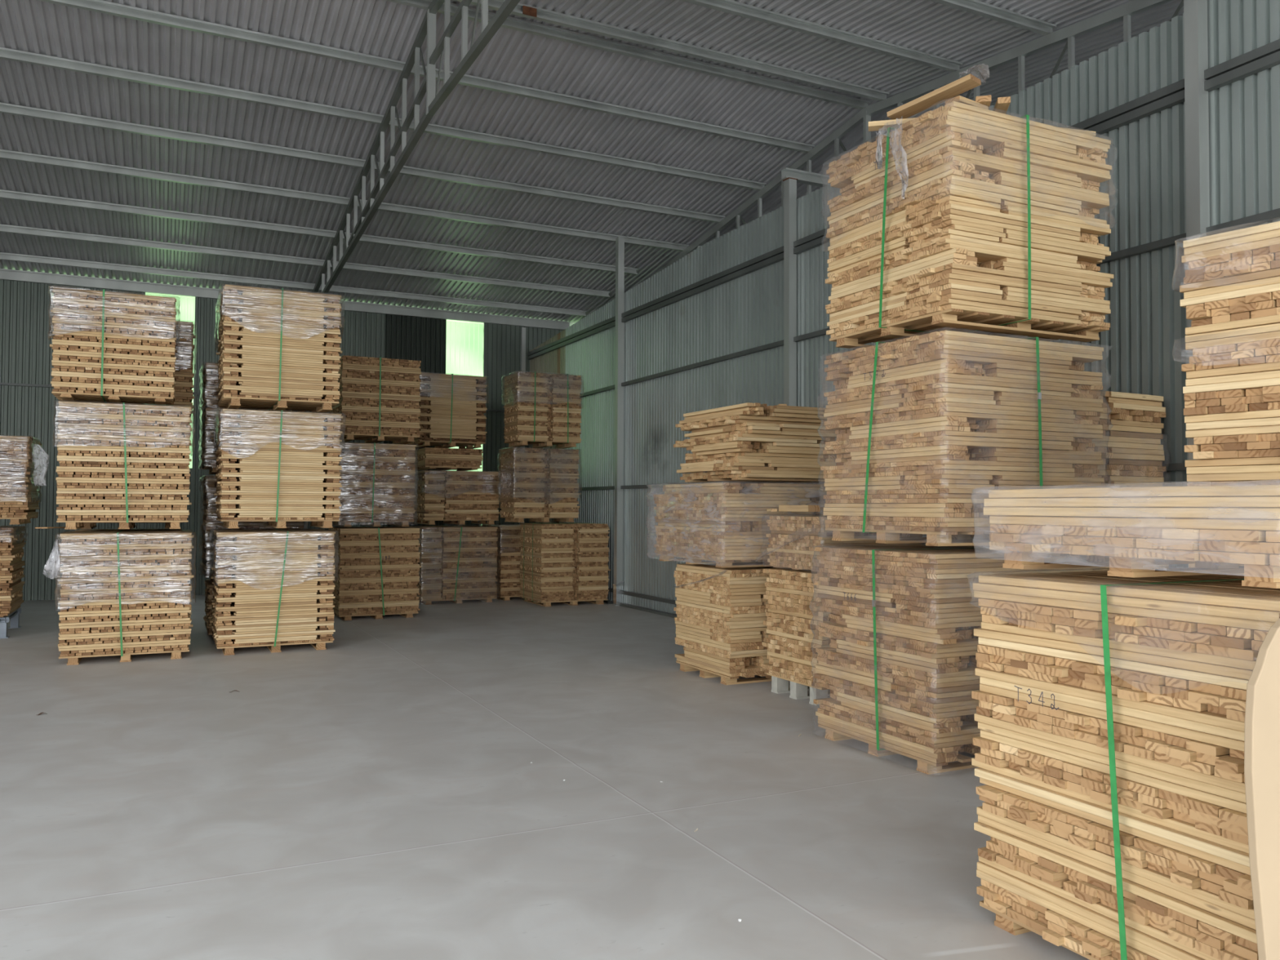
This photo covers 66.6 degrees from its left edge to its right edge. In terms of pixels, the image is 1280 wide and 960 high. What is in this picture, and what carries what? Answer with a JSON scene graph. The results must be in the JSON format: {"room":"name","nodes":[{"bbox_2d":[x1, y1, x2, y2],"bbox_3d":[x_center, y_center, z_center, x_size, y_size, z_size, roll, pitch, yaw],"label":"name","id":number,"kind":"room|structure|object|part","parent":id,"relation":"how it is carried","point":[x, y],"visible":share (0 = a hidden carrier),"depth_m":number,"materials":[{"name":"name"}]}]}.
{"room":"lumber warehouse","nodes":[
{"label":"lumber warehouse","id":0,"kind":"room"},
{"bbox_2d":[0,279,564,600],"bbox_3d":[-5.992,-0.569,16.859,20.000,5.000,0.022,1,-2,-26],"label":"wall","id":1,"kind":"structure","parent":0,"point":[26,352],"depth_m":16.11,"materials":[{"name":"grey metal"}]},
{"bbox_2d":[0,293,195,468],"bbox_3d":[-11.138,-1.677,14.345,8.310,2.830,0.081,1,-2,-26],"label":"window","id":2,"kind":"structure","parent":1,"relation":"in","point":[187,305],"depth_m":16.15,"materials":[{"name":"glass"}]},
{"bbox_3d":[-11.464,-1.509,14.164,7.570,0.035,0.050,1,-2,-26],"label":"wall rail","id":3,"kind":"part","parent":2,"relation":"part of","materials":[{"name":"grey metal"}]},
{"bbox_2d":[0,268,570,329],"bbox_3d":[-8.150,-3.139,15.812,15.080,0.160,0.055,1,-2,-26],"label":"eave purlin","id":4,"kind":"object","parent":1,"relation":"attached to","point":[5,274],"visible":0.73,"depth_m":16.28,"materials":[{"name":"metal"}]},
{"bbox_2d":[192,320,504,471],"bbox_3d":[-4.825,-1.563,17.425,5.900,2.830,0.081,1,-2,-26],"label":"window","id":5,"kind":"structure","parent":1,"relation":"in","point":[464,340],"depth_m":18.23,"materials":[{"name":"green glass"}]},
{"bbox_3d":[-5.529,-1.402,17.060,4.320,0.035,0.050,1,-2,-26],"label":"wall rail","id":6,"kind":"part","parent":5,"relation":"part of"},
{"bbox_3d":[-2.555,-1.308,18.511,0.860,0.035,0.050,1,-2,-26],"label":"wall rail","id":7,"kind":"part","parent":5,"relation":"part of","materials":[{"name":"grey metal"}]},
{"bbox_2d":[0,595,1089,959],"bbox_3d":[0.439,1.673,3.485,20.100,0.150,29.950,1,-2,-26],"label":"floor","id":8,"kind":"structure","parent":0,"point":[377,793],"depth_m":4.81,"materials":[{"name":"concrete"}]},
{"bbox_2d":[0,608,21,638],"bbox_3d":[-7.795,1.652,11.124,1.120,0.230,1.120,1,-2,-26],"label":"steel stillage","id":9,"kind":"object","parent":8,"relation":"on","point":[14,616],"visible":0.84,"depth_m":10.96,"materials":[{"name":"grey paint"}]},
{"bbox_3d":[-7.127,1.679,10.893,0.120,0.170,0.120,1,-2,-26],"label":"leg","id":10,"kind":"part","parent":9,"relation":"part of","materials":[{"name":"grey metal"}]},
{"bbox_3d":[-7.795,1.567,11.126,1.120,0.060,1.120,1,-2,-26],"label":"frame","id":11,"kind":"part","parent":9,"relation":"part of","materials":[{"name":"grey metal"}]},
{"bbox_2d":[0,525,26,617],"bbox_3d":[-7.789,1.027,11.138,1.252,1.010,1.145,1,-2,-26],"label":"pack","id":12,"kind":"object","parent":9,"relation":"on","point":[12,542],"visible":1,"depth_m":10.94},
{"bbox_2d":[0,435,48,524],"bbox_3d":[-7.520,-0.002,11.050,1.481,0.994,1.154,1,-2,-26],"label":"pack","id":13,"kind":"object","parent":12,"relation":"on","point":[20,455],"visible":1,"depth_m":10.79},
{"bbox_3d":[-7.566,1.701,11.791,0.120,0.170,0.120,1,-2,-26],"label":"leg","id":14,"kind":"part","parent":9,"relation":"part of","materials":[{"name":"grey metal"}]},
{"bbox_2d":[44,528,195,665],"bbox_3d":[-5.136,1.121,9.697,1.291,1.240,1.112,1,-2,-26],"label":"pack","id":15,"kind":"object","parent":8,"relation":"on","point":[125,593],"visible":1,"depth_m":9.28},
{"bbox_2d":[35,526,65,528],"bbox_3d":[-5.637,0.457,9.347,0.103,0.014,0.651,1,-2,-15],"label":"plank","id":16,"kind":"object","parent":15,"relation":"on","point":[46,526],"visible":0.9,"depth_m":9.31,"materials":[{"name":"brown wood"}]},
{"bbox_2d":[53,400,195,529],"bbox_3d":[-5.129,-0.127,9.743,1.215,1.213,1.097,1,-2,-26],"label":"pack","id":17,"kind":"object","parent":15,"relation":"on","point":[115,460],"visible":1,"depth_m":9.30},
{"bbox_2d":[47,284,180,405],"bbox_3d":[-5.221,-1.278,9.727,1.128,1.043,1.094,1,-2,-26],"label":"pack","id":18,"kind":"object","parent":17,"relation":"on","point":[108,347],"visible":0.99,"depth_m":9.29},
{"bbox_2d":[80,528,182,531],"bbox_3d":[-5.646,1.160,10.766,1.098,1.214,1.013,1,-2,-26],"label":"pack","id":19,"kind":"object","parent":8,"relation":"on","point":[85,530],"visible":0.02,"depth_m":10.99},
{"bbox_2d":[80,475,184,528],"bbox_3d":[-5.642,-0.060,10.796,1.109,1.174,1.021,1,-2,-26],"label":"pack","id":20,"kind":"object","parent":19,"relation":"on","point":[86,525],"visible":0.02,"depth_m":10.44},
{"bbox_2d":[173,320,197,414],"bbox_3d":[-5.601,-1.209,10.848,1.201,1.075,1.040,1,-2,-26],"label":"pack","id":21,"kind":"object","parent":20,"relation":"on","point":[184,375],"visible":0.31,"depth_m":10.63},
{"bbox_2d":[203,579,213,635],"bbox_3d":[-4.531,1.488,11.418,1.043,0.605,1.018,1,-2,-26],"label":"pack","id":22,"kind":"object","parent":8,"relation":"on","point":[209,596],"visible":0.19,"depth_m":10.83},
{"bbox_2d":[197,475,306,581],"bbox_3d":[-4.546,0.558,11.429,1.149,1.204,1.064,1,-2,-26],"label":"pack","id":23,"kind":"object","parent":22,"relation":"on","point":[209,522],"visible":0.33,"depth_m":10.92},
{"bbox_2d":[198,362,304,474],"bbox_3d":[-4.552,-0.686,11.459,1.161,1.233,1.061,1,-2,-26],"label":"pack","id":24,"kind":"object","parent":23,"relation":"on","point":[209,402],"visible":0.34,"depth_m":10.85},
{"bbox_2d":[208,528,338,655],"bbox_3d":[-3.924,1.146,10.394,1.210,1.238,1.165,1,-2,-26],"label":"pack","id":25,"kind":"object","parent":8,"relation":"on","point":[273,588],"visible":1,"depth_m":9.92},
{"bbox_2d":[213,408,345,528],"bbox_3d":[-3.886,-0.102,10.440,1.245,1.213,1.154,1,-2,-26],"label":"pack","id":26,"kind":"object","parent":25,"relation":"on","point":[286,463],"visible":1,"depth_m":9.97},
{"bbox_2d":[214,284,345,413],"bbox_3d":[-3.889,-1.344,10.471,1.226,1.227,1.156,1,-2,-26],"label":"pack","id":27,"kind":"object","parent":26,"relation":"on","point":[278,348],"visible":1,"depth_m":10.01},
{"bbox_2d":[328,526,421,620],"bbox_3d":[-3.660,1.245,13.324,1.108,1.202,1.086,1,-2,-26],"label":"pack","id":28,"kind":"object","parent":8,"relation":"on","point":[376,576],"visible":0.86,"depth_m":12.88},
{"bbox_2d":[326,441,419,526],"bbox_3d":[-3.688,0.069,13.336,1.098,1.114,1.107,1,-2,-26],"label":"pack","id":29,"kind":"object","parent":28,"relation":"on","point":[378,480],"visible":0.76,"depth_m":12.91},
{"bbox_2d":[329,355,421,444],"bbox_3d":[-3.649,-1.066,13.389,1.109,1.107,1.098,1,-2,-26],"label":"pack","id":30,"kind":"object","parent":29,"relation":"on","point":[380,397],"visible":0.83,"depth_m":12.95},
{"bbox_2d":[406,524,500,604],"bbox_3d":[-2.984,1.315,15.430,1.287,1.184,1.096,1,-2,-26],"label":"pack","id":31,"kind":"object","parent":8,"relation":"on","point":[458,562],"visible":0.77,"depth_m":14.99},
{"bbox_2d":[409,470,501,524],"bbox_3d":[-2.962,0.277,15.523,1.279,0.844,1.098,1,-2,-26],"label":"pack","id":32,"kind":"object","parent":31,"relation":"on","point":[443,491],"visible":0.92,"depth_m":15.10},
{"bbox_2d":[413,447,483,471],"bbox_3d":[-3.064,-0.318,15.441,0.929,0.320,0.968,1,-2,-26],"label":"pack","id":33,"kind":"object","parent":32,"relation":"on","point":[428,458],"visible":0.97,"depth_m":15.06},
{"bbox_2d":[405,371,488,448],"bbox_3d":[-3.099,-1.066,15.464,1.131,1.125,1.146,1,-2,-26],"label":"pack","id":34,"kind":"object","parent":33,"relation":"on","point":[453,407],"visible":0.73,"depth_m":15.01},
{"bbox_2d":[481,524,523,600],"bbox_3d":[-1.941,1.333,16.078,1.166,1.194,1.068,1,-2,-26],"label":"pack","id":35,"kind":"object","parent":8,"relation":"on","point":[508,557],"visible":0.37,"depth_m":15.51},
{"bbox_2d":[519,327,525,524],"bbox_3d":[-2.250,-0.463,18.630,0.080,4.920,0.065,1,-2,-26],"label":"post","id":36,"kind":"object","parent":8,"relation":"on","point":[522,329],"visible":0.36,"depth_m":18.66,"materials":[{"name":"metal"}]},
{"bbox_2d":[519,522,610,606],"bbox_3d":[-1.197,1.290,15.193,1.175,1.237,1.040,1,-2,-26],"label":"pack","id":37,"kind":"object","parent":8,"relation":"on","point":[562,562],"visible":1,"depth_m":14.79},
{"bbox_2d":[497,446,582,522],"bbox_3d":[-1.559,0.081,15.131,1.159,1.139,0.758,1,-2,-26],"label":"pack","id":38,"kind":"object","parent":37,"relation":"on","point":[538,476],"visible":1,"depth_m":14.91},
{"bbox_2d":[501,370,584,448],"bbox_3d":[-1.518,-1.076,15.182,1.131,1.124,0.749,1,-2,-26],"label":"pack","id":39,"kind":"object","parent":38,"relation":"on","point":[542,410],"visible":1,"depth_m":14.94},
{"bbox_2d":[610,236,624,605],"bbox_3d":[-0.319,-0.908,14.895,0.180,5.624,0.180,1,-2,-26],"label":"steel column","id":40,"kind":"structure","parent":8,"relation":"on","point":[620,242],"depth_m":14.85,"materials":[{"name":"grey metal"}]},
{"bbox_2d":[673,562,789,684],"bbox_3d":[0.992,1.257,8.803,1.120,0.976,1.039,1,-2,-26],"label":"pack","id":41,"kind":"object","parent":8,"relation":"on","point":[721,611],"visible":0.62,"depth_m":8.33},
{"bbox_2d":[646,482,829,567],"bbox_3d":[0.906,0.389,8.850,1.255,0.724,1.442,1,-2,-26],"label":"pack","id":42,"kind":"object","parent":41,"relation":"on","point":[725,524],"visible":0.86,"depth_m":8.30},
{"bbox_2d":[673,402,837,483],"bbox_3d":[1.094,-0.298,8.761,1.247,0.629,1.281,1,-2,-26],"label":"pack","id":43,"kind":"object","parent":42,"relation":"on","point":[748,442],"visible":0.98,"depth_m":8.32},
{"bbox_2d":[762,568,831,706],"bbox_3d":[1.647,1.225,7.873,1.078,0.996,0.813,1,-2,-26],"label":"pack","id":44,"kind":"object","parent":8,"relation":"on","point":[794,619],"visible":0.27,"depth_m":7.65,"materials":[{"name":"beige wood"}]},
{"bbox_2d":[766,515,922,572],"bbox_3d":[1.631,0.496,7.887,1.165,0.434,0.899,1,-2,-29],"label":"pack","id":45,"kind":"object","parent":44,"relation":"on","point":[793,540],"visible":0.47,"depth_m":7.62},
{"bbox_2d":[766,508,777,511],"bbox_3d":[1.076,0.246,7.956,0.051,0.022,0.268,0,-2,1],"label":"plank","id":46,"kind":"object","parent":45,"relation":"on","point":[767,509],"visible":1,"depth_m":7.82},
{"bbox_2d":[778,505,820,511],"bbox_3d":[1.234,0.220,7.566,0.100,0.050,0.484,1,-2,-19],"label":"plank","id":47,"kind":"object","parent":45,"relation":"on","point":[781,508],"visible":1,"depth_m":7.45,"materials":[{"name":"beige wood"}]},
{"bbox_2d":[781,167,829,484],"bbox_3d":[2.189,-0.823,11.075,1.340,5.270,0.180,1,-2,-26],"label":"steel column","id":48,"kind":"structure","parent":8,"relation":"on","point":[790,177],"depth_m":10.82,"materials":[{"name":"grey metal"}]},
{"bbox_2d":[648,0,1183,278],"bbox_3d":[3.369,-3.710,10.200,0.075,1.510,19.813,1,-2,-26],"label":"roof truss","id":49,"kind":"object","parent":48,"relation":"on","point":[1124,11],"visible":0.25,"depth_m":10.27,"materials":[{"name":"metal"}]},
{"bbox_3d":[1.171,-3.467,14.696,0.042,0.662,0.042,1,-2,-26],"label":"web post","id":50,"kind":"part","parent":49,"relation":"part of","materials":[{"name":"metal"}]},
{"bbox_3d":[1.425,-3.540,14.176,0.042,0.712,0.042,1,-2,-26],"label":"web post","id":51,"kind":"part","parent":49,"relation":"part of","materials":[{"name":"metal"}]},
{"bbox_3d":[1.680,-3.612,13.657,0.042,0.761,0.042,1,-2,-26],"label":"web post","id":52,"kind":"part","parent":49,"relation":"part of","materials":[{"name":"metal"}]},
{"bbox_3d":[1.935,-3.685,13.138,0.042,0.810,0.042,1,-2,-26],"label":"web post","id":53,"kind":"part","parent":49,"relation":"part of","materials":[{"name":"metal"}]},
{"bbox_3d":[2.190,-3.757,12.618,0.042,0.859,0.042,1,-2,-26],"label":"web post","id":54,"kind":"part","parent":49,"relation":"part of","materials":[{"name":"metal"}]},
{"bbox_3d":[2.444,-3.830,12.099,0.042,0.909,0.042,1,-2,-26],"label":"web post","id":55,"kind":"part","parent":49,"relation":"part of","materials":[{"name":"metal"}]},
{"bbox_3d":[2.699,-3.887,11.579,0.075,0.988,0.050,1,-2,-26],"label":"king post","id":56,"kind":"part","parent":49,"relation":"part of","materials":[{"name":"metal"}]},
{"bbox_3d":[3.208,-3.847,10.535,0.042,0.865,0.042,1,-2,-26],"label":"web post","id":57,"kind":"part","parent":49,"relation":"part of","materials":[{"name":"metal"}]},
{"bbox_3d":[3.462,-3.819,10.013,0.042,0.819,0.042,1,-2,-26],"label":"web post","id":58,"kind":"part","parent":49,"relation":"part of","materials":[{"name":"metal"}]},
{"bbox_3d":[3.716,-3.792,9.491,0.042,0.772,0.042,1,-2,-26],"label":"web post","id":59,"kind":"part","parent":49,"relation":"part of","materials":[{"name":"metal"}]},
{"bbox_3d":[3.971,-3.764,8.969,0.042,0.726,0.042,1,-2,-26],"label":"web post","id":60,"kind":"part","parent":49,"relation":"part of","materials":[{"name":"metal"}]},
{"bbox_3d":[4.225,-3.737,8.447,0.042,0.680,0.042,1,-2,-26],"label":"web post","id":61,"kind":"part","parent":49,"relation":"part of","materials":[{"name":"metal"}]},
{"bbox_2d":[813,545,1092,774],"bbox_3d":[1.974,1.050,6.205,1.365,1.257,1.204,1,-2,-26],"label":"pack","id":62,"kind":"object","parent":8,"relation":"on","point":[898,668],"visible":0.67,"depth_m":5.71,"materials":[{"name":"wood"}]},
{"bbox_2d":[820,329,1103,546],"bbox_3d":[2.028,-0.221,6.199,1.392,1.229,1.211,1,-2,-26],"label":"pack","id":63,"kind":"object","parent":62,"relation":"on","point":[925,425],"visible":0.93,"depth_m":5.73,"materials":[{"name":"wood"}]},
{"bbox_2d":[825,63,1113,349],"bbox_3d":[2.050,-1.596,6.203,1.435,1.458,1.243,1,-2,-26],"label":"pack","id":64,"kind":"object","parent":63,"relation":"on","point":[961,217],"visible":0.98,"depth_m":5.75},
{"bbox_2d":[868,117,915,131],"bbox_3d":[1.658,-2.166,5.907,0.533,0.031,0.085,0,-2,14],"label":"plank","id":65,"kind":"object","parent":64,"relation":"on","point":[882,125],"visible":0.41,"depth_m":5.91,"materials":[{"name":"beige wood"}]},
{"bbox_2d":[886,73,981,119],"bbox_3d":[1.729,-2.251,5.755,0.121,0.090,0.547,2,-2,-43],"label":"plank","id":66,"kind":"object","parent":65,"relation":"on","point":[969,82],"visible":0.97,"depth_m":5.72,"materials":[{"name":"beige wood"}]},
{"bbox_2d":[945,95,988,109],"bbox_3d":[1.898,-2.169,5.655,0.263,0.031,0.102,1,-2,-35],"label":"plank","id":67,"kind":"object","parent":64,"relation":"on","point":[959,99],"visible":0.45,"depth_m":5.59,"materials":[{"name":"beige wood"}]},
{"bbox_2d":[974,94,991,109],"bbox_3d":[2.032,-2.200,5.813,0.087,0.036,0.369,0,-2,15],"label":"plank","id":68,"kind":"object","parent":64,"relation":"on","point":[984,100],"visible":0.33,"depth_m":5.64,"materials":[{"name":"beige wood"}]},
{"bbox_2d":[992,96,1010,114],"bbox_3d":[2.141,-2.199,5.798,0.072,0.036,0.300,0,-2,11],"label":"plank","id":69,"kind":"object","parent":64,"relation":"on","point":[1002,105],"visible":0.57,"depth_m":5.68,"materials":[{"name":"beige wood"}]},
{"bbox_2d":[1060,127,1095,136],"bbox_3d":[2.437,-2.158,6.010,0.796,0.029,0.103,1,-2,-14],"label":"plank","id":70,"kind":"object","parent":64,"relation":"on","point":[1087,132],"visible":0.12,"depth_m":6.04,"materials":[{"name":"beige wood"}]},
{"bbox_2d":[971,569,1279,959],"bbox_3d":[1.940,0.965,3.315,1.104,1.269,1.180,1,-2,-26],"label":"pack","id":71,"kind":"object","parent":8,"relation":"on","point":[1109,715],"visible":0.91,"depth_m":3.06},
{"bbox_2d":[1082,560,1168,570],"bbox_3d":[3.052,1.135,6.859,0.931,1.134,0.899,1,-2,-26],"label":"pack","id":72,"kind":"object","parent":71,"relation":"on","point":[1157,566],"visible":0.02,"depth_m":6.44},
{"bbox_2d":[986,391,1166,560],"bbox_3d":[3.063,-0.018,6.863,0.914,1.118,0.912,1,-2,-29],"label":"pack","id":73,"kind":"object","parent":72,"relation":"on","point":[1131,455],"visible":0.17,"depth_m":6.54},
{"bbox_2d":[983,484,1279,588],"bbox_3d":[1.954,0.165,3.306,1.088,0.299,1.222,1,-2,-26],"label":"pack","id":74,"kind":"object","parent":71,"relation":"on","point":[1217,529],"visible":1,"depth_m":3.06},
{"bbox_2d":[1188,563,1244,574],"bbox_3d":[3.162,0.965,4.141,1.124,1.326,1.192,1,-2,-36],"label":"pack","id":75,"kind":"object","parent":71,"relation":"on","point":[1189,565],"visible":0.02,"depth_m":4.15},
{"bbox_2d":[1179,221,1279,486],"bbox_3d":[3.163,-0.402,4.170,1.152,1.360,1.222,1,-2,-36],"label":"pack","id":76,"kind":"object","parent":75,"relation":"on","point":[1231,290],"visible":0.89,"depth_m":4.16},
{"bbox_2d":[1183,0,1209,459],"bbox_3d":[3.757,-1.163,6.551,0.180,5.717,0.180,1,-2,-26],"label":"steel column","id":77,"kind":"structure","parent":8,"relation":"on","point":[1195,11],"depth_m":6.55,"materials":[{"name":"grey metal"}]},
{"bbox_2d":[1244,617,1279,959],"bbox_3d":[1.834,0.938,2.544,0.782,1.280,0.022,1,-2,-26],"label":"plywood board","id":78,"kind":"object","parent":8,"relation":"on","point":[1262,712],"visible":1,"depth_m":2.39,"materials":[{"name":"beige wood"}]},
{"bbox_2d":[0,0,1208,325],"bbox_3d":[-1.549,-4.014,7.971,20.076,1.327,20.700,1,-2,-26],"label":"ceiling","id":79,"kind":"structure","parent":0,"point":[384,28],"depth_m":11.59,"materials":[{"name":"grey metal"}]},
{"bbox_2d":[311,0,519,293],"bbox_3d":[-1.321,-3.795,7.910,0.075,1.510,19.809,1,-2,-26],"label":"roof truss","id":80,"kind":"object","parent":79,"relation":"attached to","point":[433,101],"visible":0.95,"depth_m":9.82,"materials":[{"name":"metal"}]},
{"bbox_2d":[0,252,586,316],"bbox_3d":[-7.828,-3.287,15.216,15.130,0.096,0.055,1,-2,-26],"label":"purlin","id":81,"kind":"structure","parent":80,"relation":"attached to","point":[7,256],"depth_m":16.05,"materials":[{"name":"metal"}]},
{"bbox_2d":[0,223,609,297],"bbox_3d":[-7.354,-3.468,14.250,15.130,0.096,0.055,1,-2,-26],"label":"purlin","id":82,"kind":"structure","parent":80,"relation":"attached to","point":[3,228],"depth_m":15.09,"materials":[{"name":"metal"}]},
{"bbox_2d":[0,189,637,275],"bbox_3d":[-6.848,-3.660,13.222,15.130,0.096,0.055,1,-2,-26],"label":"purlin","id":83,"kind":"structure","parent":80,"relation":"attached to","point":[7,194],"depth_m":14.04,"materials":[{"name":"metal"}]},
{"bbox_3d":[-5.049,-3.125,15.523,0.042,0.381,0.042,1,-2,-26],"label":"web post","id":84,"kind":"part","parent":80,"relation":"part of","materials":[{"name":"metal"}]},
{"bbox_3d":[-4.794,-3.197,15.004,0.042,0.431,0.042,1,-2,-26],"label":"web post","id":85,"kind":"part","parent":80,"relation":"part of","materials":[{"name":"metal"}]},
{"bbox_3d":[-4.539,-3.270,14.485,0.042,0.480,0.042,1,-2,-26],"label":"web post","id":86,"kind":"part","parent":80,"relation":"part of","materials":[{"name":"metal"}]},
{"bbox_3d":[-4.284,-3.342,13.965,0.042,0.529,0.042,1,-2,-26],"label":"web post","id":87,"kind":"part","parent":80,"relation":"part of","materials":[{"name":"metal"}]},
{"bbox_2d":[0,149,688,250],"bbox_3d":[-6.186,-3.850,12.270,15.480,0.096,0.055,1,-2,-26],"label":"purlin","id":88,"kind":"structure","parent":80,"relation":"attached to","point":[4,154],"depth_m":13.07,"materials":[{"name":"metal"}]},
{"bbox_3d":[-4.030,-3.415,13.446,0.042,0.579,0.042,1,-2,-26],"label":"web post","id":89,"kind":"part","parent":80,"relation":"part of","materials":[{"name":"metal"}]},
{"bbox_3d":[-3.775,-3.487,12.926,0.042,0.628,0.042,1,-2,-26],"label":"web post","id":90,"kind":"part","parent":80,"relation":"part of","materials":[{"name":"metal"}]},
{"bbox_2d":[0,102,724,222],"bbox_3d":[-5.689,-4.039,11.259,15.480,0.096,0.055,1,-2,-26],"label":"purlin","id":91,"kind":"structure","parent":80,"relation":"attached to","point":[8,108],"depth_m":12.08,"materials":[{"name":"metal"}]},
{"bbox_3d":[-3.520,-3.560,12.407,0.042,0.677,0.042,1,-2,-26],"label":"web post","id":92,"kind":"part","parent":80,"relation":"part of","materials":[{"name":"metal"}]},
{"bbox_3d":[-3.265,-3.632,11.887,0.042,0.726,0.042,1,-2,-26],"label":"web post","id":93,"kind":"part","parent":80,"relation":"part of","materials":[{"name":"metal"}]},
{"bbox_3d":[-3.010,-3.704,11.368,0.042,0.776,0.042,1,-2,-26],"label":"web post","id":94,"kind":"part","parent":80,"relation":"part of","materials":[{"name":"metal"}]},
{"bbox_2d":[0,47,766,190],"bbox_3d":[-5.197,-4.226,10.258,15.480,0.096,0.055,1,-2,-26],"label":"purlin","id":95,"kind":"structure","parent":80,"relation":"attached to","point":[7,54],"depth_m":11.08,"materials":[{"name":"metal"}]},
{"bbox_3d":[-2.756,-3.777,10.849,0.042,0.825,0.042,1,-2,-26],"label":"web post","id":96,"kind":"part","parent":80,"relation":"part of","materials":[{"name":"metal"}]},
{"bbox_3d":[-2.501,-3.849,10.329,0.042,0.874,0.042,1,-2,-26],"label":"web post","id":97,"kind":"part","parent":80,"relation":"part of","materials":[{"name":"metal"}]},
{"bbox_3d":[-2.246,-3.922,9.810,0.042,0.924,0.042,1,-2,-26],"label":"web post","id":98,"kind":"part","parent":80,"relation":"part of","materials":[{"name":"metal"}]},
{"bbox_2d":[37,0,814,152],"bbox_3d":[-4.705,-4.414,9.256,15.480,0.096,0.055,1,-2,-26],"label":"purlin","id":99,"kind":"structure","parent":80,"relation":"attached to","point":[97,6],"depth_m":10.25,"materials":[{"name":"metal"}]},
{"bbox_3d":[-1.991,-3.979,9.290,0.075,1.003,0.050,1,-2,-26],"label":"king post","id":100,"kind":"part","parent":80,"relation":"part of","materials":[{"name":"metal"}]},
{"bbox_3d":[-1.737,-3.967,8.768,0.042,0.927,0.042,1,-2,-26],"label":"web post","id":101,"kind":"part","parent":80,"relation":"part of","materials":[{"name":"metal"}]},
{"bbox_3d":[-1.483,-3.939,8.246,0.042,0.880,0.042,1,-2,-26],"label":"web post","id":102,"kind":"part","parent":80,"relation":"part of","materials":[{"name":"metal"}]},
{"bbox_3d":[-1.228,-3.911,7.724,0.042,0.834,0.042,1,-2,-26],"label":"web post","id":103,"kind":"part","parent":80,"relation":"part of","materials":[{"name":"metal"}]},
{"bbox_2d":[385,0,870,109],"bbox_3d":[-4.217,-4.600,8.263,15.480,0.096,0.055,1,-2,-26],"label":"roof purlin","id":104,"kind":"structure","parent":80,"relation":"attached to","point":[512,23],"depth_m":10.39,"materials":[{"name":"metal"}]},
{"bbox_2d":[453,0,889,101],"bbox_3d":[-4.066,-4.578,7.954,15.480,0.100,0.062,1,-2,-26],"label":"roof purlin","id":105,"kind":"structure","parent":80,"relation":"attached to","point":[521,10],"depth_m":10.16,"materials":[{"name":"metal"}]},
{"bbox_3d":[-6.012,-3.880,5.621,0.075,1.510,19.809,1,-2,-26],"label":"roof truss","id":106,"kind":"object","parent":79,"relation":"attached to","visible":0},
{"bbox_2d":[680,0,963,71],"bbox_3d":[-3.559,-4.479,6.912,15.480,0.096,0.055,1,-2,-26],"label":"roof purlin","id":107,"kind":"structure","parent":106,"relation":"attached to","point":[731,6],"depth_m":9.54,"materials":[{"name":"metal"}]},
{"bbox_2d":[928,0,1056,35],"bbox_3d":[-3.033,-4.373,5.830,15.480,0.096,0.055,1,-2,-26],"label":"roof purlin","id":108,"kind":"structure","parent":106,"relation":"attached to","point":[974,6],"depth_m":8.92,"materials":[{"name":"metal"}]},
{"bbox_2d":[528,0,1279,613],"bbox_3d":[2.327,-0.696,9.653,0.036,4.940,20.270,1,-2,-26],"label":"wall","id":109,"kind":"structure","parent":0,"point":[1144,352],"depth_m":8.05,"materials":[{"name":"grey metal"}]},
{"bbox_2d":[603,600,676,617],"bbox_3d":[2.272,1.754,9.554,0.100,0.035,20.050,1,-2,-26],"label":"baseboard","id":110,"kind":"structure","parent":109,"relation":"attached to","point":[611,602],"depth_m":13.99,"materials":[{"name":"metal"}]},
{"bbox_2d":[608,587,676,604],"bbox_3d":[2.262,1.573,9.593,0.050,0.050,20.120,1,-2,-26],"label":"wall rail","id":111,"kind":"object","parent":109,"relation":"attached to","point":[622,592],"visible":0.02,"depth_m":13.98,"materials":[{"name":"metal"}]},
{"bbox_2d":[578,462,1186,490],"bbox_3d":[2.270,-0.017,9.636,0.050,0.050,20.120,1,-2,-26],"label":"wall rail","id":112,"kind":"object","parent":109,"relation":"attached to","point":[1176,466],"visible":0.02,"depth_m":13.72,"materials":[{"name":"metal"}]},
{"bbox_2d":[528,39,1279,359],"bbox_3d":[2.282,-2.608,9.707,0.055,0.135,20.120,1,-2,-26],"label":"beam","id":113,"kind":"structure","parent":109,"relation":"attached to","point":[1264,57],"depth_m":7.27,"materials":[{"name":"metal"}]},
{"bbox_2d":[579,208,1279,397],"bbox_3d":[2.277,-1.586,9.679,0.050,0.050,20.120,1,-2,-26],"label":"wall rail","id":114,"kind":"object","parent":109,"relation":"attached to","point":[1272,215],"visible":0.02,"depth_m":7.10,"materials":[{"name":"metal"}]},
{"label":"outside","id":115,"kind":"structure","parent":0,"visible":0},
{"bbox_2d":[145,292,484,524],"bbox_3d":[-9.569,-3.785,26.590,50.000,12.526,16.000,1,-2,-26],"label":"hillside","id":116,"kind":"structure","parent":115,"point":[145,292],"depth_m":28.37,"materials":[{"name":"green plant"}]}
]}

